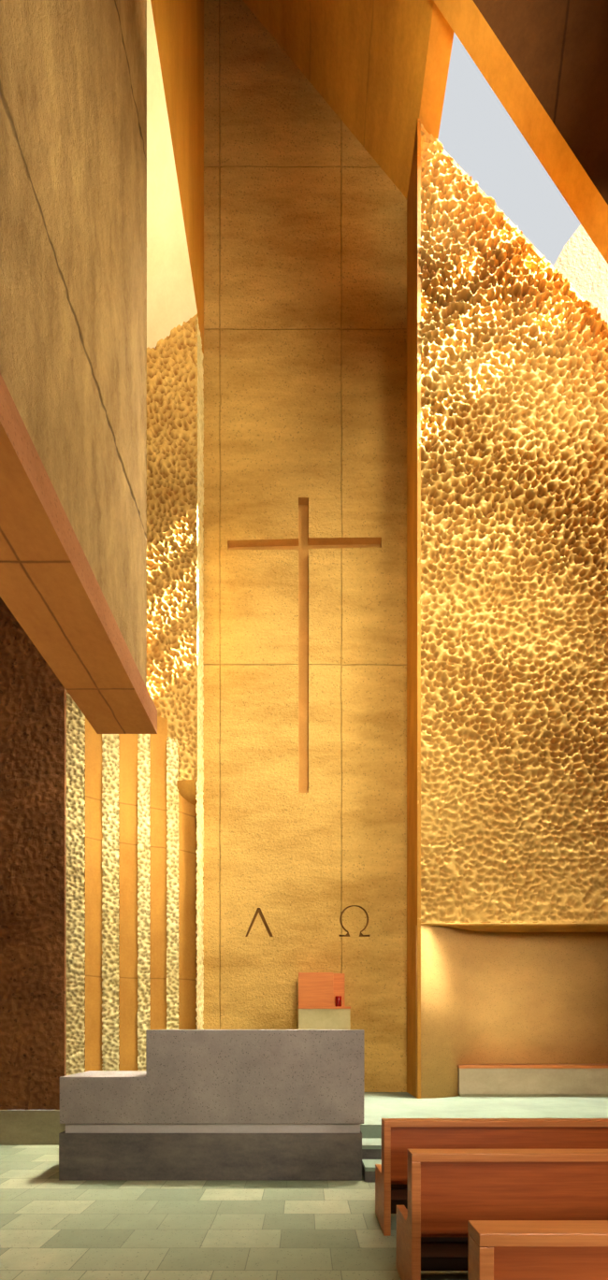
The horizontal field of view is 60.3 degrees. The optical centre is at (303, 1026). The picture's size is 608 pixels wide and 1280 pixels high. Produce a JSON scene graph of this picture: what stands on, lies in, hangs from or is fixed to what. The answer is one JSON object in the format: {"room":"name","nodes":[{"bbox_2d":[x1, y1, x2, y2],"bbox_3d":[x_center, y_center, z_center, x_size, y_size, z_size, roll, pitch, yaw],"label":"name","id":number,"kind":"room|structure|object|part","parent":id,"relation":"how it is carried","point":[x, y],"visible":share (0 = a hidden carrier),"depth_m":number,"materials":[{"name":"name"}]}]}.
{"room":"house of worship","nodes":[
{"label":"house of worship","id":0,"kind":"room"},
{"bbox_2d":[0,596,66,1109],"bbox_3d":[-4.189,-3.825,6.954,2.021,9.850,0.091,0,0,0],"label":"wall","id":1,"kind":"structure","parent":0,"point":[33,699],"depth_m":6.92,"materials":[{"name":"concrete"}]},
{"bbox_2d":[0,1109,65,1144],"bbox_3d":[-3.902,1.324,6.880,2.595,0.452,0.040,0,0,0],"label":"baseboard","id":2,"kind":"structure","parent":1,"relation":"attached to","point":[17,1127],"depth_m":6.86,"materials":[{"name":"grey stone"}]},
{"bbox_2d":[0,0,157,733],"bbox_3d":[-1.552,-6.886,0.325,0.526,8.629,8.550,0,0,0],"label":"wall","id":3,"kind":"structure","parent":0,"point":[73,73],"depth_m":3.25,"materials":[{"name":"concrete"}]},
{"bbox_2d":[146,313,197,805],"bbox_3d":[-2.940,-7.419,8.376,2.520,7.662,0.352,0,0,0],"label":"wall","id":4,"kind":"structure","parent":0,"point":[171,366],"depth_m":8.27,"materials":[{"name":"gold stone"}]},
{"bbox_2d":[146,0,197,348],"bbox_3d":[-3.468,-10.077,2.225,3.577,2.511,12.450,0,0,0],"label":"ceiling","id":5,"kind":"structure","parent":0,"point":[170,293],"depth_m":7.25,"materials":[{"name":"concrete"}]},
{"bbox_2d":[150,0,203,1029],"bbox_3d":[-1.801,-8.625,2.400,0.257,19.450,12.800,0,0,0],"label":"wall","id":6,"kind":"structure","parent":0,"point":[179,24],"depth_m":8.22,"materials":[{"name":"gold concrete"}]},
{"bbox_2d":[0,1144,468,1279],"bbox_3d":[0.100,1.650,2.650,11.000,0.200,13.300,0,0,0],"label":"floor","id":7,"kind":"structure","parent":0,"point":[51,1229],"depth_m":3.97,"materials":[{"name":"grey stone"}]},
{"bbox_2d":[58,1029,364,1180],"bbox_3d":[-0.929,0.790,5.620,3.073,1.519,0.720,0,0,0],"label":"stone altar","id":8,"kind":"object","parent":7,"relation":"on","point":[206,1104],"visible":1,"depth_m":5.26,"materials":[{"name":"grey stone"}]},
{"bbox_2d":[361,1137,381,1159],"bbox_3d":[2.905,1.400,5.684,4.590,0.300,0.348,0,0,0],"label":"stone step","id":9,"kind":"structure","parent":7,"relation":"on","point":[371,1147],"depth_m":5.52,"materials":[{"name":"grey stone"}]},
{"bbox_2d":[361,1159,381,1181],"bbox_3d":[2.905,1.475,5.435,4.590,0.150,0.450,0,0,0],"label":"stone step","id":10,"kind":"structure","parent":7,"relation":"on","point":[367,1165],"depth_m":5.25,"materials":[{"name":"grey stone"}]},
{"bbox_2d":[359,1092,607,1137],"bbox_3d":[0.950,1.325,7.430,8.500,0.450,3.140,0,0,0],"label":"platform","id":11,"kind":"object","parent":7,"relation":"on","point":[378,1105],"visible":0.21,"depth_m":7.12,"materials":[{"name":"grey stone"}]},
{"bbox_2d":[66,690,102,1075],"bbox_3d":[-3.431,-2.775,7.664,0.924,7.750,0.143,0,0,-27],"label":"pillar","id":12,"kind":"structure","parent":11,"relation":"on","point":[84,757],"depth_m":7.71,"materials":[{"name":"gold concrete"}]},
{"bbox_2d":[101,733,138,1070],"bbox_3d":[-2.797,-2.475,7.976,0.531,7.150,0.086,0,0,-29],"label":"pillar","id":13,"kind":"structure","parent":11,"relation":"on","point":[120,946],"depth_m":7.96,"materials":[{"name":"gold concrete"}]},
{"bbox_2d":[137,716,167,1070],"bbox_3d":[-2.365,-1.875,8.163,0.457,5.950,0.084,0,0,-29],"label":"pillar","id":14,"kind":"structure","parent":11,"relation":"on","point":[151,755],"depth_m":8.15,"materials":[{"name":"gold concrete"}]},
{"bbox_2d":[166,736,197,1029],"bbox_3d":[-1.929,-1.725,8.362,0.558,5.650,0.106,0,0,-40],"label":"pillar","id":15,"kind":"structure","parent":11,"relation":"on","point":[181,845],"depth_m":8.30,"materials":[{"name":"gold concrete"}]},
{"bbox_2d":[297,1006,350,1029],"bbox_3d":[0.322,0.391,8.535,0.837,1.419,0.490,0,0,0],"label":"stone pedestal","id":16,"kind":"object","parent":11,"relation":"on","point":[309,1017],"visible":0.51,"depth_m":8.30,"materials":[{"name":"beige stone"}]},
{"bbox_2d":[298,972,344,1006],"bbox_3d":[0.285,-0.592,8.525,0.748,0.546,0.450,0,0,0],"label":"tabernacle","id":17,"kind":"object","parent":16,"relation":"on","point":[314,988],"visible":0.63,"depth_m":8.30,"materials":[{"name":"brown wood"}]},
{"bbox_2d":[335,995,341,1006],"bbox_3d":[0.553,-0.404,8.400,0.100,0.170,0.100,0,0,0],"label":"sanctuary lamp","id":18,"kind":"object","parent":16,"relation":"on","point":[337,998],"visible":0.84,"depth_m":8.36,"materials":[{"name":"red glass"}]},
{"bbox_2d":[457,1063,607,1096],"bbox_3d":[3.800,0.853,8.385,2.759,0.495,0.400,0,0,0],"label":"stone bench","id":19,"kind":"object","parent":11,"relation":"on","point":[490,1079],"visible":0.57,"depth_m":8.20,"materials":[{"name":"beige stone"}]},
{"bbox_3d":[3.800,0.629,8.385,2.759,0.048,0.400,0,0,0],"label":"seat","id":20,"kind":"part","parent":19,"relation":"part of","materials":[{"name":"brown wood"}]},
{"bbox_2d":[374,1118,607,1236],"bbox_3d":[2.796,1.125,4.122,4.407,0.850,0.485,0,0,0],"label":"pew","id":21,"kind":"object","parent":7,"relation":"on","point":[398,1135],"visible":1,"depth_m":3.91,"materials":[{"name":"brown wood"}]},
{"bbox_3d":[0.618,1.148,4.122,0.050,0.804,0.485,0,0,0],"label":"panel","id":22,"kind":"part","parent":21,"relation":"part of","materials":[{"name":"brown wood"}]},
{"bbox_3d":[2.796,1.183,4.165,4.307,0.035,0.370,0,0,0],"label":"seat","id":23,"kind":"part","parent":21,"relation":"part of","materials":[{"name":"brown wood"}]},
{"bbox_3d":[2.796,1.290,4.035,4.307,0.080,0.030,0,0,0],"label":"rail","id":24,"kind":"part","parent":21,"relation":"part of","materials":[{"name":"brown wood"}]},
{"bbox_3d":[2.796,0.723,3.942,4.407,0.045,0.125,0,0,0],"label":"rail","id":25,"kind":"part","parent":21,"relation":"part of","materials":[{"name":"brown wood"}]},
{"bbox_3d":[2.796,0.950,3.940,4.307,0.400,0.060,0,0,0],"label":"panel","id":26,"kind":"part","parent":21,"relation":"part of","materials":[{"name":"brown wood"}]},
{"bbox_2d":[396,1149,607,1279],"bbox_3d":[2.796,1.125,3.123,4.407,0.850,0.485,0,0,0],"label":"pew","id":27,"kind":"object","parent":7,"relation":"on","point":[448,1188],"visible":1,"depth_m":2.91,"materials":[{"name":"brown wood"}]},
{"bbox_3d":[0.618,1.148,3.123,0.050,0.804,0.485,0,0,0],"label":"panel","id":28,"kind":"part","parent":27,"relation":"part of","materials":[{"name":"brown wood"}]},
{"bbox_3d":[2.796,1.183,3.165,4.307,0.035,0.370,0,0,0],"label":"seat","id":29,"kind":"part","parent":27,"relation":"part of","materials":[{"name":"brown wood"}]},
{"bbox_3d":[2.796,1.290,3.035,4.307,0.080,0.030,0,0,0],"label":"rail","id":30,"kind":"part","parent":27,"relation":"part of","materials":[{"name":"brown wood"}]},
{"bbox_3d":[2.796,0.723,2.942,4.407,0.045,0.125,0,0,0],"label":"rail","id":31,"kind":"part","parent":27,"relation":"part of","materials":[{"name":"brown wood"}]},
{"bbox_3d":[2.796,0.950,2.940,4.307,0.400,0.060,0,0,0],"label":"panel","id":32,"kind":"part","parent":27,"relation":"part of","materials":[{"name":"brown wood"}]},
{"bbox_2d":[468,1220,607,1279],"bbox_3d":[2.796,1.125,2.013,4.407,0.850,0.485,0,0,0],"label":"pew","id":33,"kind":"object","parent":7,"relation":"on","point":[497,1249],"visible":1,"depth_m":1.80,"materials":[{"name":"brown wood"}]},
{"bbox_3d":[0.618,1.148,2.013,0.050,0.804,0.485,0,0,0],"label":"panel","id":34,"kind":"part","parent":33,"relation":"part of","materials":[{"name":"brown wood"}]},
{"bbox_3d":[2.796,0.723,1.833,4.407,0.045,0.125,0,0,0],"label":"rail","id":35,"kind":"part","parent":33,"relation":"part of","materials":[{"name":"brown wood"}]},
{"bbox_3d":[2.796,0.950,1.830,4.307,0.400,0.060,0,0,0],"label":"panel","id":36,"kind":"part","parent":33,"relation":"part of","materials":[{"name":"brown wood"}]},
{"bbox_2d":[194,0,406,1092],"bbox_3d":[0.000,-8.775,9.050,4.400,19.750,0.500,0,0,0],"label":"wall","id":37,"kind":"structure","parent":0,"point":[305,358],"depth_m":8.80,"materials":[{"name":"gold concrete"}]},
{"bbox_2d":[244,907,273,936],"bbox_3d":[-0.754,-1.752,8.825,0.469,0.486,0.047,0,0,0],"label":"carved letter","id":38,"kind":"object","parent":37,"relation":"attached to","point":[258,910],"visible":1,"depth_m":8.85,"materials":[{"name":"concrete"}]},
{"bbox_2d":[227,497,381,792],"bbox_3d":[0.008,-6.411,8.864,2.590,4.963,0.127,0,0,0],"label":"cross","id":39,"kind":"object","parent":37,"relation":"attached to","point":[303,543],"visible":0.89,"depth_m":8.93,"materials":[{"name":"wood"}]},
{"bbox_2d":[338,905,369,936],"bbox_3d":[0.849,-1.776,8.825,0.517,0.527,0.047,0,0,0],"label":"carved letter","id":40,"kind":"object","parent":37,"relation":"attached to","point":[342,912],"visible":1,"depth_m":8.85,"materials":[{"name":"concrete"}]},
{"bbox_2d":[242,0,433,199],"bbox_3d":[0.040,-16.076,2.400,3.440,4.412,12.800,0,0,0],"label":"ceiling","id":41,"kind":"structure","parent":0,"point":[366,59],"depth_m":8.21,"materials":[{"name":"wood"}]},
{"bbox_2d":[418,1,454,138],"bbox_3d":[1.913,-13.920,9.550,0.315,0.420,5.900,0,0,0],"label":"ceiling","id":42,"kind":"structure","parent":0,"point":[441,34],"depth_m":7.56,"materials":[{"name":"orange wood"}]},
{"bbox_2d":[406,118,607,1098],"bbox_3d":[3.466,-6.393,8.375,3.481,14.986,0.851,0,0,0],"label":"wall","id":43,"kind":"structure","parent":0,"point":[507,362],"depth_m":8.03,"materials":[{"name":"concrete"}]},
{"bbox_3d":[3.438,-0.230,8.514,3.529,2.660,0.439,0,0,-10],"label":"panel","id":44,"kind":"part","parent":43,"relation":"part of","materials":[{"name":"beige paint"}]},
{"bbox_2d":[432,0,607,263],"bbox_3d":[3.425,-13.290,6.434,3.884,7.743,1.515,0,0,-8],"label":"roof beam","id":45,"kind":"structure","parent":0,"point":[545,62],"depth_m":6.78,"materials":[{"name":"orange wood"}]},
{"label":"outside","id":46,"kind":"structure","parent":0,"visible":0},
{"bbox_2d":[553,224,607,324],"bbox_3d":[6.544,-15.806,10.700,3.225,6.188,0.400,0,0,0],"label":"wall","id":47,"kind":"structure","parent":46,"point":[580,261],"depth_m":10.50,"materials":[{"name":"paint"}]}
]}

